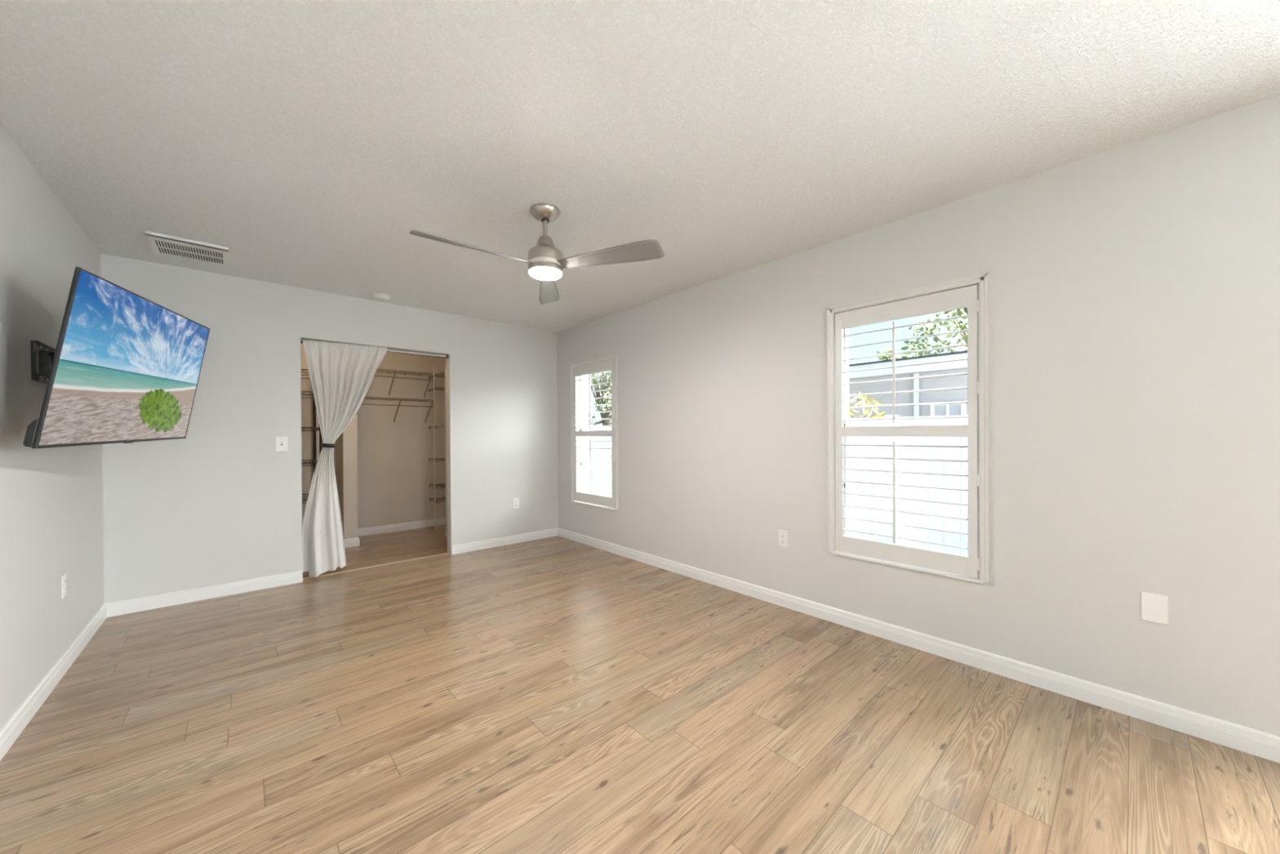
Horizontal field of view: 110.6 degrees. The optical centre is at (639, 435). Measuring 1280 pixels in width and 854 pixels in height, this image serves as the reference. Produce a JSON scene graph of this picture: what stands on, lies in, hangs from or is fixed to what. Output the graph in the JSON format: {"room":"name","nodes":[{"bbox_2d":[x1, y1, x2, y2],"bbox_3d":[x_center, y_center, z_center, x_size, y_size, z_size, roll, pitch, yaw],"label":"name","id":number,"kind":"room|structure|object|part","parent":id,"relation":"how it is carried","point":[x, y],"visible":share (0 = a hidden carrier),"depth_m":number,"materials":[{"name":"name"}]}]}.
{"room":"empty bedroom","nodes":[
{"label":"empty bedroom","id":0,"kind":"room"},
{"bbox_2d":[0,123,104,729],"bbox_3d":[-0.661,-0.003,-0.392,0.120,2.440,8.942,0,0,-42],"label":"wall","id":1,"kind":"structure","parent":0,"point":[51,519],"depth_m":2.00,"materials":[{"name":"paint"}]},
{"bbox_2d":[31,340,55,383],"bbox_3d":[-2.625,-0.335,2.186,0.409,0.356,0.448,0,0,-42],"label":"mount","id":2,"kind":"object","parent":1,"relation":"attached to","point":[46,353],"visible":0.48,"depth_m":2.06,"materials":[{"name":"black metal"}]},
{"bbox_3d":[-2.630,-0.339,2.121,0.285,0.120,0.085,0,0,-32],"label":"arm","id":3,"kind":"part","parent":2,"relation":"part of","materials":[{"name":"black metal"}]},
{"bbox_2d":[22,266,209,448],"bbox_3d":[-2.525,-0.318,2.241,0.162,0.731,1.266,0,0,-27],"label":"television","id":4,"kind":"object","parent":2,"relation":"attached to","point":[126,368],"visible":1,"depth_m":2.03,"materials":[{"name":"black plastic"}]},
{"bbox_2d":[0,603,106,760],"bbox_3d":[-0.646,1.171,-0.297,0.014,0.092,8.822,0,0,-42],"label":"baseboard","id":5,"kind":"structure","parent":1,"relation":"attached to","point":[17,722],"depth_m":2.06,"materials":[{"name":"white paint"}]},
{"bbox_2d":[61,573,66,598],"bbox_3d":[-2.992,0.777,2.306,0.008,0.116,0.072,0,0,-42],"label":"wall outlet","id":6,"kind":"object","parent":1,"relation":"attached to","point":[64,578],"visible":1,"depth_m":2.30,"materials":[{"name":"white plastic"}]},
{"bbox_2d":[100,253,558,603],"bbox_3d":[-2.380,-0.014,4.152,3.638,2.440,0.115,0,0,-42],"label":"wall","id":7,"kind":"structure","parent":0,"point":[217,504],"depth_m":3.54,"materials":[{"name":"paint"}]},
{"bbox_2d":[275,436,288,451],"bbox_3d":[-2.903,0.064,3.593,0.078,0.120,0.018,0,0,-42],"label":"light switch","id":8,"kind":"object","parent":7,"relation":"attached to","point":[281,442],"visible":1,"depth_m":3.59,"materials":[{"name":"white plastic"}]},
{"bbox_2d":[105,527,558,617],"bbox_3d":[-2.286,1.160,4.149,3.518,0.092,0.014,0,0,-42],"label":"baseboard","id":9,"kind":"structure","parent":7,"relation":"attached to","point":[139,604],"depth_m":3.41,"materials":[{"name":"white paint"}]},
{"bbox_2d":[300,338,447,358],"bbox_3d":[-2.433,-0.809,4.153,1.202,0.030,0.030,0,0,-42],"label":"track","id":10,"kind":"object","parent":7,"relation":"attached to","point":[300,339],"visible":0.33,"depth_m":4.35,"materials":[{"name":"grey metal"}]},
{"bbox_2d":[300,340,448,357],"bbox_3d":[-2.407,-0.800,4.124,1.202,0.039,0.027,0,0,-42],"label":"curtain rod","id":11,"kind":"object","parent":7,"relation":"attached to","point":[301,341],"visible":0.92,"depth_m":4.31,"materials":[{"name":"black metal"}]},
{"bbox_2d":[302,339,387,577],"bbox_3d":[-2.591,0.183,3.930,0.645,2.017,0.104,0,0,-42],"label":"curtain","id":12,"kind":"object","parent":11,"relation":"hanging from","point":[341,375],"visible":1,"depth_m":3.84,"materials":[{"name":"white fabric"}]},
{"bbox_3d":[-2.407,-0.800,4.124,1.182,0.030,0.017,-1,0,-42],"label":"rod","id":13,"kind":"part","parent":11,"relation":"part of","materials":[{"name":"silver metal"}]},
{"bbox_2d":[513,497,519,508],"bbox_3d":[-1.385,0.752,4.963,0.072,0.116,0.008,0,0,-42],"label":"wall outlet","id":14,"kind":"object","parent":7,"relation":"attached to","point":[516,500],"visible":1,"depth_m":4.96,"materials":[{"name":"white plastic"}]},
{"bbox_2d":[335,413,357,539],"bbox_3d":[-3.336,-0.013,5.029,0.130,2.440,0.540,0,0,-42],"label":"wall closet partition","id":15,"kind":"structure","parent":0,"point":[346,445],"depth_m":4.84,"materials":[{"name":"paint"}]},
{"bbox_2d":[300,342,445,531],"bbox_3d":[-3.422,-0.014,5.382,3.544,2.440,0.100,0,0,-42],"label":"wall","id":16,"kind":"structure","parent":0,"point":[396,472],"depth_m":5.62,"materials":[{"name":"paint"}]},
{"bbox_2d":[343,517,445,547],"bbox_3d":[-3.095,1.162,4.597,2.765,0.092,1.504,0,0,-42],"label":"baseboard","id":17,"kind":"structure","parent":16,"relation":"attached to","point":[352,542],"depth_m":5.56,"materials":[{"name":"white paint"}]},
{"bbox_2d":[360,396,433,422],"bbox_3d":[-3.038,-0.319,5.449,0.863,0.295,0.322,0,0,-42],"label":"wire shelf","id":18,"kind":"object","parent":16,"relation":"attached to","point":[365,397],"visible":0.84,"depth_m":5.44,"materials":[{"name":"white metal"}]},
{"bbox_3d":[-2.934,-0.368,5.333,0.860,0.012,0.012,-1,0,-42],"label":"hanging rod","id":19,"kind":"part","parent":18,"relation":"part of","materials":[{"name":"beige metal"}]},
{"bbox_2d":[373,368,432,397],"bbox_3d":[-3.044,-0.654,5.443,0.849,0.295,0.322,0,0,-42],"label":"wire shelf","id":20,"kind":"object","parent":16,"relation":"attached to","point":[388,371],"visible":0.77,"depth_m":5.47,"materials":[{"name":"white metal"}]},
{"bbox_3d":[-2.941,-0.704,5.327,0.845,0.012,0.012,-1,0,-42],"label":"hanging rod","id":21,"kind":"part","parent":20,"relation":"part of","materials":[{"name":"beige metal"}]},
{"bbox_2d":[0,0,1279,332],"bbox_3d":[0.067,-1.294,1.432,4.018,0.120,10.840,0,0,-42],"label":"ceiling","id":22,"kind":"structure","parent":0,"point":[307,140],"depth_m":1.71,"materials":[{"name":"paint"}]},
{"bbox_2d":[145,231,229,267],"bbox_3d":[-2.943,-1.214,2.908,0.364,0.024,0.380,0,0,-42],"label":"ceiling vent","id":23,"kind":"object","parent":22,"relation":"in","point":[161,244],"visible":1,"depth_m":2.87,"materials":[{"name":"white metal"}]},
{"bbox_2d":[373,293,391,301],"bbox_3d":[-2.262,-1.212,3.890,0.132,0.042,0.132,0,0,-42],"label":"smoke detector","id":24,"kind":"object","parent":22,"relation":"attached to","point":[380,296],"visible":1,"depth_m":3.85,"materials":[{"name":"white plastic"}]},
{"bbox_3d":[-2.262,-1.228,3.889,0.132,0.010,0.132,-1,0,-42],"label":"mounting plate","id":25,"kind":"part","parent":24,"relation":"part of","materials":[{"name":"white plastic"}]},
{"bbox_2d":[408,203,664,304],"bbox_3d":[-0.608,-1.054,2.333,1.071,0.360,1.206,0,0,-42],"label":"ceiling fan","id":26,"kind":"object","parent":22,"relation":"hanging from","point":[546,263],"visible":1,"depth_m":2.35,"materials":[{"name":"silver metal"}]},
{"bbox_3d":[-0.803,-0.925,2.195,0.590,0.044,0.134,0,0,-39],"label":"blade","id":27,"kind":"part","parent":26,"relation":"part of","materials":[{"name":"silver metal"}]},
{"bbox_3d":[-0.579,-0.929,2.796,0.134,0.044,0.590,0,0,-9],"label":"blade","id":28,"kind":"part","parent":26,"relation":"part of","materials":[{"name":"silver metal"}]},
{"bbox_3d":[-0.171,-0.929,2.301,0.590,0.044,0.134,0,0,21],"label":"blade","id":29,"kind":"part","parent":26,"relation":"part of","materials":[{"name":"silver metal"}]},
{"bbox_2d":[0,524,1279,853],"bbox_3d":[-0.021,1.266,1.420,3.838,0.120,10.740,0,0,-42],"label":"floor","id":30,"kind":"structure","parent":0,"point":[553,695],"depth_m":1.76,"materials":[{"name":"brown wood"}]},
{"bbox_2d":[300,368,322,530],"bbox_3d":[-3.832,0.247,4.502,0.944,1.930,0.549,0,0,-42],"label":"shelving unit","id":31,"kind":"object","parent":30,"relation":"on","point":[315,461],"visible":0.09,"depth_m":4.94,"materials":[{"name":"black metal"}]},
{"bbox_3d":[-3.830,0.666,4.504,0.925,0.038,0.530,-1,0,-42],"label":"shelf","id":32,"kind":"part","parent":31,"relation":"part of","materials":[{"name":"brown wood"}]},
{"bbox_3d":[-3.836,-0.661,4.498,0.925,0.038,0.530,-1,0,-42],"label":"shelf","id":33,"kind":"part","parent":31,"relation":"part of","materials":[{"name":"beige metal"}]},
{"bbox_3d":[-3.835,-0.440,4.499,0.925,0.038,0.530,-1,0,-42],"label":"shelf","id":34,"kind":"part","parent":31,"relation":"part of","materials":[{"name":"black metal"}]},
{"bbox_3d":[-3.832,0.289,4.502,0.925,0.038,0.530,-1,0,-42],"label":"shelf","id":35,"kind":"part","parent":31,"relation":"part of","materials":[{"name":"brown wood"}]},
{"bbox_3d":[-3.833,-0.071,4.501,0.925,0.038,0.530,-1,0,-42],"label":"shelf","id":36,"kind":"part","parent":31,"relation":"part of","materials":[{"name":"black metal"}]},
{"bbox_3d":[-3.665,0.244,5.001,0.029,1.930,0.029,-1,0,-42],"label":"post","id":37,"kind":"part","parent":31,"relation":"part of","materials":[{"name":"black metal"}]},
{"bbox_3d":[-3.318,0.244,4.615,0.029,1.930,0.029,-1,0,-42],"label":"post","id":38,"kind":"part","parent":31,"relation":"part of","materials":[{"name":"black metal"}]},
{"bbox_2d":[302,552,448,579],"bbox_3d":[-2.408,1.204,4.144,1.202,0.005,0.040,0,0,-42],"label":"threshold","id":39,"kind":"object","parent":30,"relation":"on","point":[444,553],"visible":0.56,"depth_m":4.09,"materials":[{"name":"brown wood"}]},
{"bbox_2d":[433,366,436,530],"bbox_3d":[-2.617,0.159,5.654,0.026,2.085,0.026,0,0,-42],"label":"support pole","id":40,"kind":"object","parent":30,"relation":"on","point":[435,528],"visible":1,"depth_m":5.65,"materials":[{"name":"white metal"}]},
{"bbox_2d":[444,369,447,535],"bbox_3d":[-2.339,0.201,5.346,0.026,2.000,0.026,0,0,-42],"label":"support pole","id":41,"kind":"object","parent":30,"relation":"on","point":[445,370],"visible":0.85,"depth_m":5.34,"materials":[{"name":"white metal"}]},
{"bbox_2d":[556,93,1279,736],"bbox_3d":[1.533,-0.027,2.668,0.200,2.440,10.560,0,0,-42],"label":"wall","id":42,"kind":"structure","parent":0,"point":[1134,288],"depth_m":2.05,"materials":[{"name":"paint"}]},
{"bbox_2d":[573,375,617,510],"bbox_3d":[-0.455,-0.015,4.821,0.151,1.539,0.784,0,0,-42],"label":"window","id":43,"kind":"structure","parent":42,"relation":"in","point":[583,451],"depth_m":5.10,"materials":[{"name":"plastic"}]},
{"bbox_2d":[570,354,617,509],"bbox_3d":[-0.496,-0.040,4.784,0.077,1.563,0.824,0,0,-42],"label":"window shutter","id":44,"kind":"object","parent":43,"relation":"attached to","point":[611,365],"visible":1,"depth_m":4.77,"materials":[{"name":"white paint"}]},
{"bbox_3d":[-0.536,-0.366,4.776,0.012,0.582,0.012,-1,0,-42],"label":"tilt rod","id":45,"kind":"part","parent":44,"relation":"part of","materials":[{"name":"white paint"}]},
{"bbox_3d":[-0.532,0.322,4.779,0.012,0.586,0.012,-1,0,-42],"label":"tilt rod","id":46,"kind":"part","parent":44,"relation":"part of","materials":[{"name":"white paint"}]},
{"bbox_3d":[-0.470,0.748,4.807,0.101,0.012,0.784,-1,0,-42],"label":"sill","id":47,"kind":"part","parent":43,"relation":"part of","materials":[{"name":"white paint"}]},
{"bbox_2d":[777,529,787,547],"bbox_3d":[1.002,0.720,3.111,0.008,0.116,0.072,0,0,-42],"label":"wall outlet","id":48,"kind":"object","parent":42,"relation":"attached to","point":[782,535],"visible":1,"depth_m":3.11,"materials":[{"name":"white plastic"}]},
{"bbox_2d":[831,328,984,583],"bbox_3d":[1.542,-0.016,2.599,0.151,1.539,0.784,0,0,-42],"label":"window","id":49,"kind":"structure","parent":42,"relation":"in","point":[846,331],"depth_m":2.87,"materials":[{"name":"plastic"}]},
{"bbox_2d":[826,272,989,582],"bbox_3d":[1.500,-0.041,2.562,0.077,1.563,0.824,0,0,-42],"label":"window shutter","id":50,"kind":"object","parent":49,"relation":"attached to","point":[975,298],"visible":1,"depth_m":2.47,"materials":[{"name":"white paint"}]},
{"bbox_3d":[1.465,0.321,2.556,0.012,0.586,0.012,-1,0,-42],"label":"tilt rod","id":51,"kind":"part","parent":50,"relation":"part of","materials":[{"name":"white paint"}]},
{"bbox_3d":[1.461,-0.367,2.554,0.012,0.582,0.012,-1,0,-42],"label":"tilt rod","id":52,"kind":"part","parent":50,"relation":"part of","materials":[{"name":"white paint"}]},
{"bbox_3d":[1.527,0.748,2.585,0.101,0.012,0.784,-1,0,-42],"label":"sill","id":53,"kind":"part","parent":49,"relation":"part of","materials":[{"name":"white paint"}]},
{"bbox_2d":[557,528,1279,763],"bbox_3d":[1.960,1.148,2.045,0.014,0.092,8.822,0,0,-42],"label":"baseboard","id":54,"kind":"structure","parent":42,"relation":"attached to","point":[1260,744],"depth_m":2.19,"materials":[{"name":"white paint"}]},
{"bbox_2d":[1141,591,1168,624],"bbox_3d":[2.140,0.715,1.845,0.007,0.118,0.074,0,0,-42],"label":"blank wall plate","id":55,"kind":"object","parent":42,"relation":"attached to","point":[1154,606],"visible":1,"depth_m":1.84,"materials":[{"name":"white plastic"}]},
{"bbox_3d":[-2.036,-0.021,5.549,0.100,2.440,1.503,0,0,-42],"label":"wall","id":56,"kind":"structure","parent":0,"visible":0},
{"bbox_2d":[428,371,444,378],"bbox_3d":[-2.460,-0.772,5.709,0.306,0.038,0.663,0,0,-42],"label":"wire shelf","id":57,"kind":"object","parent":56,"relation":"attached to","point":[443,372],"visible":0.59,"depth_m":5.72,"materials":[{"name":"white metal"}]},
{"bbox_2d":[428,386,444,391],"bbox_3d":[-2.559,-0.602,5.821,0.306,0.038,0.363,0,0,-42],"label":"wire shelf","id":58,"kind":"object","parent":56,"relation":"attached to","point":[437,388],"visible":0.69,"depth_m":5.79,"materials":[{"name":"white metal"}]},
{"bbox_2d":[428,426,444,428],"bbox_3d":[-2.537,-0.112,5.801,0.306,0.038,0.423,0,0,-42],"label":"wire shelf","id":59,"kind":"object","parent":56,"relation":"attached to","point":[428,426],"visible":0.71,"depth_m":5.74,"materials":[{"name":"white metal"}]},
{"bbox_2d":[429,457,444,462],"bbox_3d":[-2.454,0.313,5.713,0.306,0.038,0.663,0,0,-42],"label":"wire shelf","id":60,"kind":"object","parent":56,"relation":"attached to","point":[436,459],"visible":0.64,"depth_m":5.71,"materials":[{"name":"white metal"}]},
{"bbox_2d":[429,483,445,490],"bbox_3d":[-2.486,0.653,5.752,0.306,0.038,0.563,0,0,-42],"label":"wire shelf","id":61,"kind":"object","parent":56,"relation":"attached to","point":[438,485],"visible":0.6,"depth_m":5.75,"materials":[{"name":"white metal"}]},
{"bbox_2d":[429,497,445,504],"bbox_3d":[-2.532,0.838,5.805,0.306,0.038,0.423,0,0,-42],"label":"wire shelf","id":62,"kind":"object","parent":56,"relation":"attached to","point":[441,498],"visible":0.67,"depth_m":5.78,"materials":[{"name":"white metal"}]},
{"label":"outside","id":63,"kind":"structure","parent":0,"visible":0},
{"bbox_3d":[11.767,1.411,34.102,56.926,0.100,85.000,0,0,-42],"label":"ground","id":64,"kind":"structure","parent":63,"visible":0},
{"bbox_2d":[588,370,611,426],"bbox_3d":[-1.348,-1.764,21.047,3.581,6.510,4.480,0,0,-42],"label":"tree","id":65,"kind":"object","parent":64,"relation":"on","point":[602,380],"visible":0.17,"depth_m":21.03,"materials":[{"name":"green plant"}]},
{"bbox_2d":[588,415,968,555],"bbox_3d":[-2.712,0.637,12.001,0.124,1.775,26.402,0,0,-42],"label":"privacy fence","id":66,"kind":"object","parent":64,"relation":"on","point":[946,453],"visible":0.07,"depth_m":5.38,"materials":[{"name":"white plastic"}]},
{"bbox_3d":[-0.547,0.631,9.592,0.040,1.724,2.080,-1,0,-42],"label":"panel","id":67,"kind":"part","parent":66,"relation":"part of","materials":[{"name":"white plastic"}]},
{"bbox_3d":[2.394,0.631,6.319,0.040,1.724,2.080,-1,0,-42],"label":"panel","id":68,"kind":"part","parent":66,"relation":"part of","materials":[{"name":"white plastic"}]},
{"bbox_3d":[3.129,0.636,5.501,0.124,1.775,0.124,-1,0,-42],"label":"post","id":69,"kind":"part","parent":66,"relation":"part of","materials":[{"name":"white plastic"}]},
{"bbox_3d":[3.864,0.631,4.683,0.040,1.724,2.080,-1,0,-42],"label":"panel","id":70,"kind":"part","parent":66,"relation":"part of","materials":[{"name":"white plastic"}]},
{"bbox_2d":[848,391,884,417],"bbox_3d":[3.887,0.371,7.671,0.640,2.285,0.891,0,0,-42],"label":"shrub","id":71,"kind":"object","parent":64,"relation":"on","point":[862,401],"visible":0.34,"depth_m":7.62,"materials":[{"name":"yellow plant"}]},
{"bbox_2d":[848,350,967,418],"bbox_3d":[7.975,-0.224,9.990,6.380,3.410,17.500,0,0,-42],"label":"house","id":72,"kind":"structure","parent":64,"relation":"on","point":[958,366],"depth_m":8.79,"materials":[{"name":"grey paint"}]},
{"bbox_2d":[875,307,967,360],"bbox_3d":[11.633,-2.095,14.465,3.679,7.094,7.189,0,0,-42],"label":"tree","id":73,"kind":"object","parent":64,"relation":"on","point":[962,326],"visible":0.13,"depth_m":15.41,"materials":[{"name":"green plant"}]}
]}

